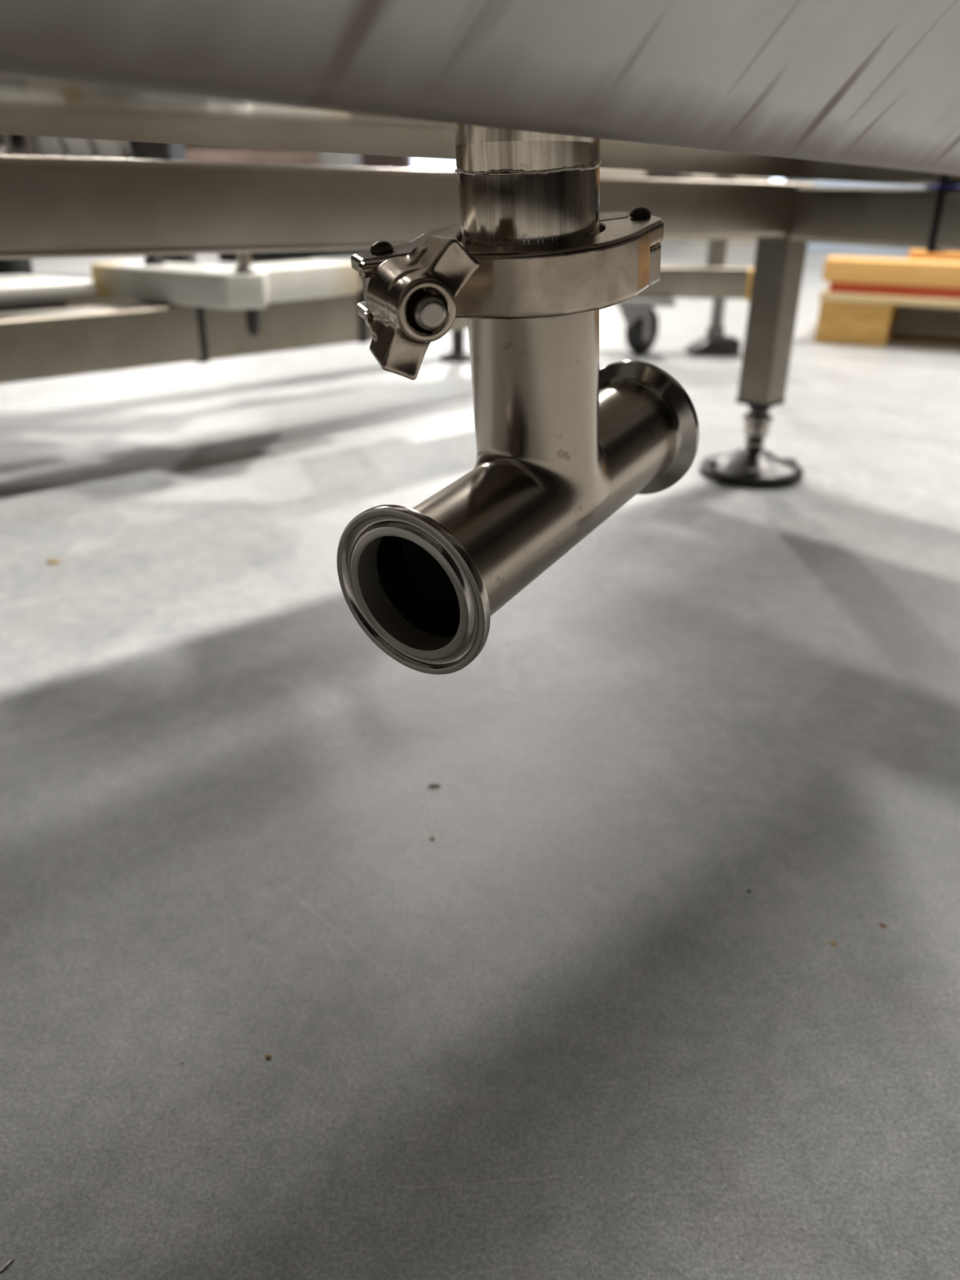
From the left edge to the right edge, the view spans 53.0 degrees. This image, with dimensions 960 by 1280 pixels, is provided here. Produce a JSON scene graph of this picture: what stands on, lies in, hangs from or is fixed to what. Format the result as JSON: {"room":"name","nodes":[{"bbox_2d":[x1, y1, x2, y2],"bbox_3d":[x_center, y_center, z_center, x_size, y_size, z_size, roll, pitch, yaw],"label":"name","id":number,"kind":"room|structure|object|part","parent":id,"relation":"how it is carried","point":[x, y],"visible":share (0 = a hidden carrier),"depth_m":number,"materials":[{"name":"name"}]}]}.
{"room":"factory floor","nodes":[
{"label":"factory floor","id":0,"kind":"room"},
{"bbox_2d":[0,240,959,1279],"bbox_3d":[0.511,-0.729,2.419,21.000,0.150,21.000,1,25,0],"label":"floor","id":1,"kind":"structure","parent":0,"point":[559,1032],"depth_m":0.48,"materials":[{"name":"concrete"}]},
{"bbox_2d":[0,1257,14,1271],"bbox_3d":[-0.145,0.191,0.295,0.001,0.001,0.005,15,29,27],"label":"straw sliver","id":2,"kind":"object","parent":1,"relation":"on","point":[9,1262],"visible":1,"depth_m":0.29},
{"bbox_2d":[46,559,60,564],"bbox_3d":[-0.367,-0.067,0.828,0.012,0.004,0.006,-2,26,-5],"label":"crumb","id":3,"kind":"object","parent":1,"relation":"on","point":[53,561],"visible":1,"depth_m":0.83,"materials":[{"name":"beige"}]},
{"bbox_2d":[0,248,470,384],"bbox_3d":[-0.568,-0.348,1.109,1.730,0.262,0.914,-10,28,-22],"label":"machine base","id":4,"kind":"object","parent":1,"relation":"on","point":[152,311],"visible":0.7,"depth_m":1.05,"materials":[{"name":"metal"}]},
{"bbox_2d":[0,133,196,279],"bbox_3d":[-0.522,-0.560,1.168,0.340,0.245,0.136,1,25,0],"label":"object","id":5,"kind":"object","parent":4,"relation":"attached to","point":[15,144],"visible":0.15,"depth_m":1.13,"materials":[{"name":"grey paint"}]},
{"bbox_3d":[-0.562,-0.571,1.102,0.032,0.032,0.026,1,25,0],"label":"knob","id":6,"kind":"part","parent":5,"relation":"part of","materials":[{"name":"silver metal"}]},
{"bbox_3d":[-0.523,-0.459,1.231,0.340,0.008,0.110,1,25,0],"label":"plate","id":7,"kind":"part","parent":5,"relation":"part of","materials":[{"name":"white plastic"}]},
{"bbox_3d":[-0.661,-0.215,0.796,0.920,0.060,0.060,-22,34,-40],"label":"rail","id":8,"kind":"part","parent":4,"relation":"part of","materials":[{"name":"metal"}]},
{"bbox_3d":[-0.637,-0.407,1.198,1.780,0.060,0.060,-22,34,-40],"label":"rail","id":9,"kind":"part","parent":4,"relation":"part of","materials":[{"name":"metal"}]},
{"bbox_3d":[-0.281,-0.527,1.365,0.070,0.147,0.050,-22,34,-40],"label":"plate","id":10,"kind":"part","parent":4,"relation":"part of","materials":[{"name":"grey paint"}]},
{"bbox_3d":[-0.251,-0.386,1.168,0.215,0.062,0.060,-22,34,-40],"label":"rail","id":11,"kind":"part","parent":4,"relation":"part of","materials":[{"name":"metal"}]},
{"bbox_3d":[-0.004,-0.488,1.390,0.450,0.062,0.060,-22,34,-40],"label":"rail","id":12,"kind":"part","parent":4,"relation":"part of","materials":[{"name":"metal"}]},
{"bbox_2d":[184,148,319,165],"bbox_3d":[-1.714,-2.466,5.318,1.700,0.430,0.500,1,25,0],"label":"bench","id":13,"kind":"object","parent":1,"relation":"on","point":[269,157],"visible":0.02,"depth_m":5.01,"materials":[{"name":"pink metal"}]},
{"bbox_2d":[265,1053,271,1059],"bbox_3d":[-0.080,0.158,0.366,0.003,0.001,0.002,1,25,0],"label":"crumb","id":14,"kind":"object","parent":1,"relation":"on","point":[268,1056],"visible":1,"depth_m":0.37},
{"bbox_2d":[319,151,361,167],"bbox_3d":[-0.665,-2.383,4.574,0.160,0.950,0.300,1,25,0],"label":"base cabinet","id":15,"kind":"object","parent":1,"relation":"on","point":[337,159],"visible":0.02,"depth_m":4.48,"materials":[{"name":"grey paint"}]},
{"bbox_2d":[428,783,440,786],"bbox_3d":[-0.025,0.080,0.531,0.007,0.002,0.002,-7,27,-16],"label":"chip","id":16,"kind":"object","parent":1,"relation":"on","point":[432,784],"visible":1,"depth_m":0.53,"materials":[{"name":"grey"}]},
{"bbox_2d":[0,154,959,488],"bbox_3d":[-0.026,0.085,0.151,1.939,0.320,1.127,-21,33,-37],"label":"support frame","id":17,"kind":"object","parent":1,"relation":"on","point":[51,206],"visible":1,"depth_m":0.66,"materials":[{"name":"metal"}]},
{"bbox_3d":[-0.377,-0.190,0.422,1.900,0.051,0.038,-20,32,-38],"label":"rail","id":18,"kind":"part","parent":17,"relation":"part of","materials":[{"name":"metal"}]},
{"bbox_2d":[0,0,959,246],"bbox_3d":[0.105,-0.496,0.203,1.401,0.768,0.743,-21,33,-37],"label":"tank","id":19,"kind":"object","parent":17,"relation":"on","point":[529,100],"visible":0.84,"depth_m":0.20,"materials":[{"name":"metal"}]},
{"bbox_3d":[0.067,-0.175,0.353,0.088,0.001,1.360,15,29,32],"label":"panel","id":20,"kind":"part","parent":19,"relation":"part of","materials":[{"name":"silver metal"}]},
{"bbox_2d":[337,309,699,674],"bbox_3d":[0.019,-0.063,0.302,0.051,0.108,0.146,17,30,30],"label":"pipe","id":21,"kind":"object","parent":19,"relation":"attached to","point":[564,442],"visible":0.95,"depth_m":0.28,"materials":[{"name":"silver metal"}]},
{"bbox_2d":[351,207,663,380],"bbox_3d":[0.007,-0.097,0.264,0.062,0.039,0.097,17,30,31],"label":"clamp","id":22,"kind":"object","parent":21,"relation":"attached to","point":[415,291],"visible":0.96,"depth_m":0.24,"materials":[{"name":"silver metal"}]},
{"bbox_3d":[0.314,-0.346,1.037,0.038,0.172,0.038,-21,33,-37],"label":"leg","id":23,"kind":"part","parent":17,"relation":"part of","materials":[{"name":"metal"}]},
{"bbox_3d":[0.679,-0.261,0.629,0.038,0.051,1.050,-21,33,-37],"label":"rail","id":24,"kind":"part","parent":17,"relation":"part of","materials":[{"name":"metal"}]},
{"bbox_2d":[926,186,959,252],"bbox_3d":[0.426,-0.385,0.882,0.042,0.055,0.006,-20,33,-37],"label":"cable tie","id":25,"kind":"object","parent":17,"relation":"attached to","point":[941,190],"visible":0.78,"depth_m":0.87,"materials":[{"name":"black plastic"}]},
{"bbox_2d":[600,167,645,177],"bbox_3d":[0.792,-2.828,5.958,0.400,0.600,0.400,1,25,0],"label":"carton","id":26,"kind":"object","parent":1,"relation":"on","point":[603,171],"visible":0.02,"depth_m":5.75,"materials":[{"name":"beige cardboard"}]},
{"bbox_2d":[615,173,753,356],"bbox_3d":[0.380,-0.812,1.762,0.335,0.562,0.105,1,25,0],"label":"machine","id":27,"kind":"object","parent":1,"relation":"on","point":[718,282],"visible":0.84,"depth_m":1.81,"materials":[{"name":"metal"}]},
{"bbox_3d":[0.310,-0.649,1.840,0.110,0.012,0.105,1,25,0],"label":"caster plate","id":28,"kind":"part","parent":27,"relation":"part of","materials":[{"name":"grey paint"}]},
{"bbox_3d":[0.355,-0.683,1.832,0.290,0.056,0.060,1,25,0],"label":"rail","id":29,"kind":"part","parent":27,"relation":"part of","materials":[{"name":"metal"}]},
{"bbox_3d":[0.446,-0.886,1.732,0.030,0.400,0.030,1,25,0],"label":"post","id":30,"kind":"part","parent":27,"relation":"part of","materials":[{"name":"silver metal"}]},
{"bbox_2d":[679,172,771,242],"bbox_3d":[1.414,-2.647,5.597,0.450,0.600,0.400,1,25,0],"label":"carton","id":31,"kind":"object","parent":1,"relation":"on","point":[682,175],"visible":0.12,"depth_m":5.41,"materials":[{"name":"white cardboard"}]},
{"bbox_2d":[829,941,836,945],"bbox_3d":[0.156,0.134,0.425,0.003,0.001,0.002,-4,26,-10],"label":"crumb","id":32,"kind":"object","parent":1,"relation":"on","point":[833,943],"visible":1,"depth_m":0.42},
{"bbox_2d":[791,177,923,252],"bbox_3d":[1.929,-2.256,5.004,0.550,0.420,0.400,1,25,0],"label":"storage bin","id":33,"kind":"object","parent":1,"relation":"on","point":[819,183],"visible":0.1,"depth_m":4.90,"materials":[{"name":"grey plastic"}]},
{"bbox_2d":[878,923,886,927],"bbox_3d":[0.182,0.129,0.436,0.004,0.001,0.002,14,29,26],"label":"crumb","id":34,"kind":"object","parent":1,"relation":"on","point":[882,925],"visible":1,"depth_m":0.43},
{"bbox_2d":[814,285,959,346],"bbox_3d":[1.435,-0.766,2.236,1.149,0.101,1.006,12,27,21],"label":"wooden pallet","id":35,"kind":"object","parent":1,"relation":"on","point":[843,318],"visible":0.48,"depth_m":2.00,"materials":[{"name":"yellow wood"}]},
{"bbox_2d":[828,281,959,298],"bbox_3d":[1.306,-0.686,1.920,1.138,0.020,0.296,12,28,21],"label":"plank","id":36,"kind":"object","parent":35,"relation":"on","point":[834,286],"visible":0.49,"depth_m":1.96,"materials":[{"name":"red wood"}]},
{"bbox_2d":[822,255,959,288],"bbox_3d":[1.259,-0.679,1.829,1.154,0.044,0.110,12,28,21],"label":"timber","id":37,"kind":"object","parent":36,"relation":"on","point":[890,271],"visible":1,"depth_m":1.95,"materials":[{"name":"wood"}]},
{"bbox_2d":[907,248,959,261],"bbox_3d":[1.387,-0.726,1.913,1.000,0.060,0.110,12,28,21],"label":"timber","id":38,"kind":"object","parent":36,"relation":"on","point":[916,254],"visible":0.22,"depth_m":2.02,"materials":[{"name":"orange wood"}]},
{"bbox_2d":[923,185,959,189],"bbox_3d":[2.661,-2.420,5.253,0.350,0.520,0.400,1,25,0],"label":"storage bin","id":39,"kind":"object","parent":1,"relation":"on","point":[924,187],"visible":0.02,"depth_m":5.27,"materials":[{"name":"blue plastic"}]},
{"bbox_2d":[184,144,791,182],"bbox_3d":[0.612,-7.570,10.899,21.000,4.900,0.200,1,25,0],"label":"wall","id":40,"kind":"structure","parent":0,"point":[366,161],"depth_m":11.65,"materials":[{"name":"white paint"}]},
{"bbox_2d":[412,157,456,170],"bbox_3d":[-0.359,-6.159,11.452,0.900,1.350,0.030,1,25,0],"label":"window","id":41,"kind":"structure","parent":40,"relation":"in","point":[417,162],"depth_m":11.63,"materials":[{"name":"white"}]},
{"bbox_2d":[771,177,783,182],"bbox_3d":[3.191,-6.106,11.452,1.000,1.350,0.030,1,25,0],"label":"window","id":42,"kind":"structure","parent":40,"relation":"in","point":[773,179],"depth_m":11.68,"materials":[{"name":"white"}]}
]}

